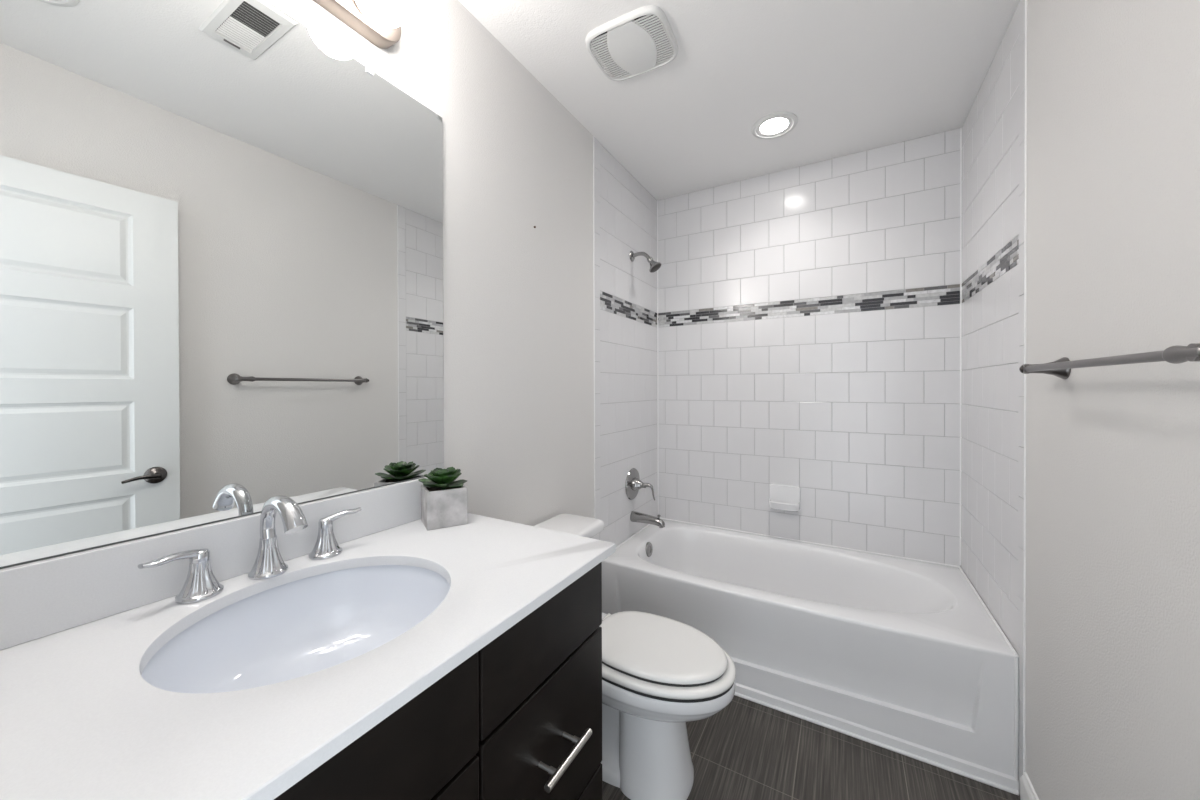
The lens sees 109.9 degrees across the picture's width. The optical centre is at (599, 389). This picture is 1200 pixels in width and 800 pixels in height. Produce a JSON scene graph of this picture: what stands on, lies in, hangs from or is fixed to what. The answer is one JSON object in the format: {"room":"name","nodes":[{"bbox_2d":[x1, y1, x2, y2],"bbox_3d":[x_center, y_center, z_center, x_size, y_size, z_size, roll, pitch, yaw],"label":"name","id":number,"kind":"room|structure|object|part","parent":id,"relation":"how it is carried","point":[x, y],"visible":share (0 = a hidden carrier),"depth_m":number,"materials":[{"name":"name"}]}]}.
{"room":"bathroom","nodes":[
{"label":"bathroom","id":0,"kind":"room"},
{"bbox_2d":[268,0,657,546],"bbox_3d":[-0.336,0.027,1.576,0.123,2.438,2.855,0,0,30],"label":"wall","id":1,"kind":"structure","parent":0,"point":[550,328],"depth_m":1.58,"materials":[{"name":"white paint"}]},
{"bbox_2d":[0,477,427,649],"bbox_3d":[-0.687,0.303,0.831,0.019,0.108,0.964,0,0,30],"label":"backsplash","id":2,"kind":"structure","parent":1,"relation":"attached to","point":[42,598],"depth_m":0.70,"materials":[{"name":"white stone"}]},
{"bbox_2d":[0,0,443,568],"bbox_3d":[-0.694,-0.279,0.827,0.011,1.054,0.938,0,0,30],"label":"mirror","id":3,"kind":"object","parent":1,"relation":"attached to","point":[221,228],"visible":0.95,"depth_m":0.77,"materials":[{"name":"silver mirror"}]},
{"bbox_2d":[313,0,409,48],"bbox_3d":[-0.629,-0.909,0.789,0.162,0.125,0.630,0,0,30],"label":"vanity light","id":4,"kind":"object","parent":1,"relation":"attached to","point":[379,22],"visible":1,"depth_m":0.97,"materials":[{"name":"white glass"}]},
{"bbox_3d":[-0.502,-0.908,0.967,0.120,0.120,0.120,0,0,30],"label":"glass globe","id":5,"kind":"part","parent":4,"relation":"part of","materials":[{"name":"white glass"}]},
{"bbox_3d":[-0.016,0.024,2.021,0.010,2.436,0.056,0,0,30],"label":"bullnose trim","id":6,"kind":"part","parent":1,"relation":"part of","materials":[{"name":"white tile"}]},
{"bbox_2d":[625,468,654,499],"bbox_3d":[0.238,0.529,2.321,0.135,0.176,0.176,0,0,30],"label":"shower valve","id":7,"kind":"object","parent":1,"relation":"attached to","point":[633,483],"visible":1,"depth_m":2.31,"materials":[{"name":"silver metal"}]},
{"bbox_3d":[0.271,0.559,2.303,0.060,0.092,0.026,0,0,30],"label":"lever","id":8,"kind":"part","parent":7,"relation":"part of","materials":[{"name":"silver metal"}]},
{"bbox_2d":[629,251,660,272],"bbox_3d":[0.252,-0.704,2.305,0.174,0.135,0.074,0,0,30],"label":"shower","id":9,"kind":"object","parent":1,"relation":"attached to","point":[654,266],"visible":1,"depth_m":2.29,"materials":[{"name":"silver metal"}]},
{"bbox_3d":[0.230,-0.728,2.318,0.117,0.059,0.021,0,0,30],"label":"arm","id":10,"kind":"part","parent":9,"relation":"part of","materials":[{"name":"silver metal"}]},
{"bbox_2d":[630,511,664,527],"bbox_3d":[0.264,0.712,2.307,0.194,0.069,0.056,0,0,30],"label":"tub spout","id":11,"kind":"object","parent":1,"relation":"attached to","point":[635,516],"visible":1,"depth_m":2.29,"materials":[{"name":"silver metal"}]},
{"bbox_2d":[458,0,1018,199],"bbox_3d":[0.356,-1.242,1.168,1.731,0.100,2.895,0,0,30],"label":"ceiling","id":12,"kind":"structure","parent":0,"point":[856,76],"depth_m":1.60,"materials":[{"name":"white paint"}]},
{"bbox_2d":[585,5,677,80],"bbox_3d":[0.113,-1.182,1.461,0.284,0.022,0.248,0,0,28],"label":"exhaust fan","id":13,"kind":"object","parent":12,"relation":"attached to","point":[639,41],"visible":1,"depth_m":1.43,"materials":[{"name":"white plastic"}]},
{"bbox_2d":[590,33,630,78],"bbox_3d":[0.035,-1.179,1.502,0.081,0.004,0.203,0,0,28],"label":"grille","id":14,"kind":"object","parent":13,"relation":"attached to","point":[605,50],"depth_m":1.49,"materials":[{"name":"white plastic"}]},
{"bbox_2d":[633,15,673,64],"bbox_3d":[0.190,-1.179,1.420,0.081,0.004,0.203,0,0,28],"label":"grille","id":15,"kind":"object","parent":13,"relation":"attached to","point":[654,34],"depth_m":1.41,"materials":[{"name":"white plastic"}]},
{"bbox_2d":[751,112,797,138],"bbox_3d":[0.790,-1.192,1.911,0.194,0.009,0.194,0,0,30],"label":"recessed light","id":16,"kind":"object","parent":12,"relation":"in","point":[777,124],"visible":1,"depth_m":1.90,"materials":[{"name":"white plastic"}]},
{"bbox_2d":[657,127,961,566],"bbox_3d":[1.042,0.019,2.357,1.501,2.438,0.124,0,0,30],"label":"wall","id":17,"kind":"structure","parent":0,"point":[809,316],"depth_m":2.22,"materials":[{"name":"white tile"}]},
{"bbox_2d":[769,484,799,511],"bbox_3d":[0.994,0.591,2.277,0.156,0.132,0.079,0,0,30],"label":"soap dish","id":18,"kind":"object","parent":17,"relation":"attached to","point":[781,497],"visible":1,"depth_m":2.28,"materials":[{"name":"white ceramic"}]},
{"bbox_2d":[769,499,799,511],"bbox_3d":[0.992,0.629,2.273,0.155,0.047,0.068,0,0,30],"label":"tray","id":19,"kind":"object","parent":18,"relation":"on","point":[791,505],"depth_m":2.26,"materials":[{"name":"white ceramic"}]},
{"bbox_2d":[602,695,1019,799],"bbox_3d":[0.363,1.276,1.181,1.731,0.060,2.895,0,0,30],"label":"floor","id":20,"kind":"structure","parent":0,"point":[747,750],"depth_m":1.39,"materials":[{"name":"grey tile"}]},
{"bbox_2d":[274,562,601,799],"bbox_3d":[-0.443,0.814,0.679,0.588,0.872,0.940,0,0,30],"label":"vanity cabinet","id":21,"kind":"object","parent":20,"relation":"on","point":[520,718],"visible":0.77,"depth_m":0.69,"materials":[{"name":"brown wood"}]},
{"bbox_2d":[0,513,615,799],"bbox_3d":[-0.449,0.367,0.694,0.565,0.020,0.964,0,0,30],"label":"countertop","id":22,"kind":"structure","parent":21,"relation":"on","point":[80,719],"depth_m":0.50,"materials":[{"name":"white stone"}]},
{"bbox_2d":[138,495,360,603],"bbox_3d":[-0.604,0.278,0.791,0.156,0.157,0.350,0,0,30],"label":"faucet","id":23,"kind":"object","parent":22,"relation":"on","point":[201,584],"visible":1,"depth_m":0.78,"materials":[{"name":"silver metal"}]},
{"bbox_3d":[-0.702,0.284,0.699,0.026,0.026,0.091,0,0,15],"label":"lever","id":24,"kind":"part","parent":23,"relation":"part of","materials":[{"name":"silver metal"}]},
{"bbox_3d":[-0.693,0.327,0.730,0.062,0.060,0.062,0,0,30],"label":"handle","id":25,"kind":"part","parent":23,"relation":"part of","materials":[{"name":"silver metal"}]},
{"bbox_3d":[-0.603,0.278,0.794,0.156,0.157,0.062,0,0,30],"label":"spout","id":26,"kind":"part","parent":23,"relation":"part of","materials":[{"name":"silver metal"}]},
{"bbox_3d":[-0.591,0.326,0.908,0.062,0.060,0.062,0,0,30],"label":"handle","id":27,"kind":"part","parent":23,"relation":"part of","materials":[{"name":"silver metal"}]},
{"bbox_3d":[-0.571,0.282,0.927,0.082,0.028,0.026,0,0,-43],"label":"lever","id":28,"kind":"part","parent":23,"relation":"part of","materials":[{"name":"silver metal"}]},
{"bbox_2d":[141,565,449,692],"bbox_3d":[-0.460,0.453,0.701,0.418,0.148,0.454,0,0,30],"label":"sink","id":29,"kind":"object","parent":22,"relation":"in","point":[309,625],"visible":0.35,"depth_m":0.81,"materials":[{"name":"white ceramic"}]},
{"bbox_2d":[418,467,467,530],"bbox_3d":[-0.414,0.283,1.122,0.121,0.142,0.123,0,0,-31],"label":"potted succulent","id":30,"kind":"object","parent":22,"relation":"on","point":[443,498],"visible":1,"depth_m":1.09,"materials":[{"name":"green plant"}]},
{"bbox_3d":[-0.331,0.467,0.398,0.019,0.164,0.560,0,0,30],"label":"false drawer","id":31,"kind":"part","parent":21,"relation":"part of","materials":[{"name":"brown wood"}]},
{"bbox_3d":[-0.259,0.850,0.522,0.019,0.590,0.278,0,0,30],"label":"door","id":32,"kind":"part","parent":21,"relation":"part of","materials":[{"name":"brown wood"}]},
{"bbox_3d":[-0.095,0.696,0.806,0.019,0.306,0.369,0,0,30],"label":"drawer","id":33,"kind":"part","parent":21,"relation":"part of","materials":[{"name":"brown wood"}]},
{"bbox_3d":[-0.096,0.459,0.805,0.019,0.154,0.369,0,0,30],"label":"drawer","id":34,"kind":"part","parent":21,"relation":"part of","materials":[{"name":"brown wood"}]},
{"bbox_3d":[-0.070,0.679,0.784,0.048,0.013,0.138,0,0,30],"label":"handle","id":35,"kind":"part","parent":21,"relation":"part of","materials":[{"name":"silver metal"}]},
{"bbox_3d":[-0.094,1.000,0.808,0.019,0.287,0.369,0,0,30],"label":"drawer","id":36,"kind":"part","parent":21,"relation":"part of","materials":[{"name":"brown wood"}]},
{"bbox_2d":[534,514,735,799],"bbox_3d":[0.079,0.876,1.415,0.728,0.739,0.381,0,0,30],"label":"toilet","id":37,"kind":"object","parent":20,"relation":"on","point":[660,674],"visible":0.71,"depth_m":1.27,"materials":[{"name":"white ceramic"}]},
{"bbox_3d":[-0.152,0.526,1.532,0.211,0.038,0.356,0,0,30],"label":"tank lid","id":38,"kind":"part","parent":37,"relation":"part of","materials":[{"name":"white ceramic"}]},
{"bbox_3d":[-0.155,0.706,1.536,0.194,0.320,0.330,0,0,30],"label":"tank","id":39,"kind":"part","parent":37,"relation":"part of","materials":[{"name":"white ceramic"}]},
{"bbox_3d":[0.185,0.824,1.361,0.442,0.022,0.322,0,0,30],"label":"lid","id":40,"kind":"part","parent":37,"relation":"part of","materials":[{"name":"white plastic"}]},
{"bbox_3d":[0.158,0.944,1.377,0.549,0.153,0.366,0,0,30],"label":"bowl","id":41,"kind":"part","parent":37,"relation":"part of","materials":[{"name":"white ceramic"}]},
{"bbox_3d":[0.185,0.852,1.361,0.491,0.021,0.368,0,0,30],"label":"seat","id":42,"kind":"part","parent":37,"relation":"part of","materials":[{"name":"white plastic"}]},
{"bbox_2d":[602,518,1018,795],"bbox_3d":[0.825,1.029,1.982,1.488,0.429,0.760,0,0,30],"label":"bathtub","id":43,"kind":"object","parent":20,"relation":"on","point":[905,656],"visible":0.8,"depth_m":1.61,"materials":[{"name":"white ceramic"}]},
{"bbox_3d":[0.263,0.869,2.286,0.027,0.078,0.078,0,0,30],"label":"overflow plate","id":44,"kind":"part","parent":43,"relation":"part of","materials":[{"name":"silver metal"}]},
{"bbox_2d":[602,519,1014,658],"bbox_3d":[0.825,0.989,1.981,1.487,0.338,0.760,0,0,30],"label":"tub basin","id":45,"kind":"object","parent":43,"relation":"in","point":[756,595],"depth_m":1.84,"materials":[{"name":"white ceramic"}]},
{"bbox_2d":[961,0,1199,799],"bbox_3d":[1.056,0.027,0.773,0.123,2.438,2.855,0,0,30],"label":"wall","id":46,"kind":"structure","parent":0,"point":[1080,492],"depth_m":0.91,"materials":[{"name":"white paint"}]},
{"bbox_3d":[1.281,0.024,1.273,0.010,2.436,0.056,0,0,30],"label":"bullnose trim","id":47,"kind":"part","parent":46,"relation":"part of","materials":[{"name":"white tile"}]},
{"bbox_2d":[1020,772,1038,799],"bbox_3d":[0.803,1.193,0.464,0.013,0.110,1.813,0,0,30],"label":"baseboard","id":48,"kind":"structure","parent":46,"relation":"attached to","point":[1027,792],"depth_m":1.22,"materials":[{"name":"white paint"}]},
{"bbox_2d":[1019,343,1199,378],"bbox_3d":[0.951,-0.050,0.789,0.081,0.054,0.646,0,0,30],"label":"towel bar","id":49,"kind":"object","parent":46,"relation":"attached to","point":[1061,368],"visible":1,"depth_m":0.70,"materials":[{"name":"grey metal"}]},
{"bbox_3d":[1.101,-0.051,1.044,0.076,0.054,0.054,0,0,30],"label":"post","id":50,"kind":"part","parent":49,"relation":"part of","materials":[{"name":"grey metal"}]},
{"bbox_3d":[0.805,-0.048,0.531,0.076,0.054,0.054,0,0,30],"label":"post","id":51,"kind":"part","parent":49,"relation":"part of","materials":[{"name":"grey metal"}]}
]}

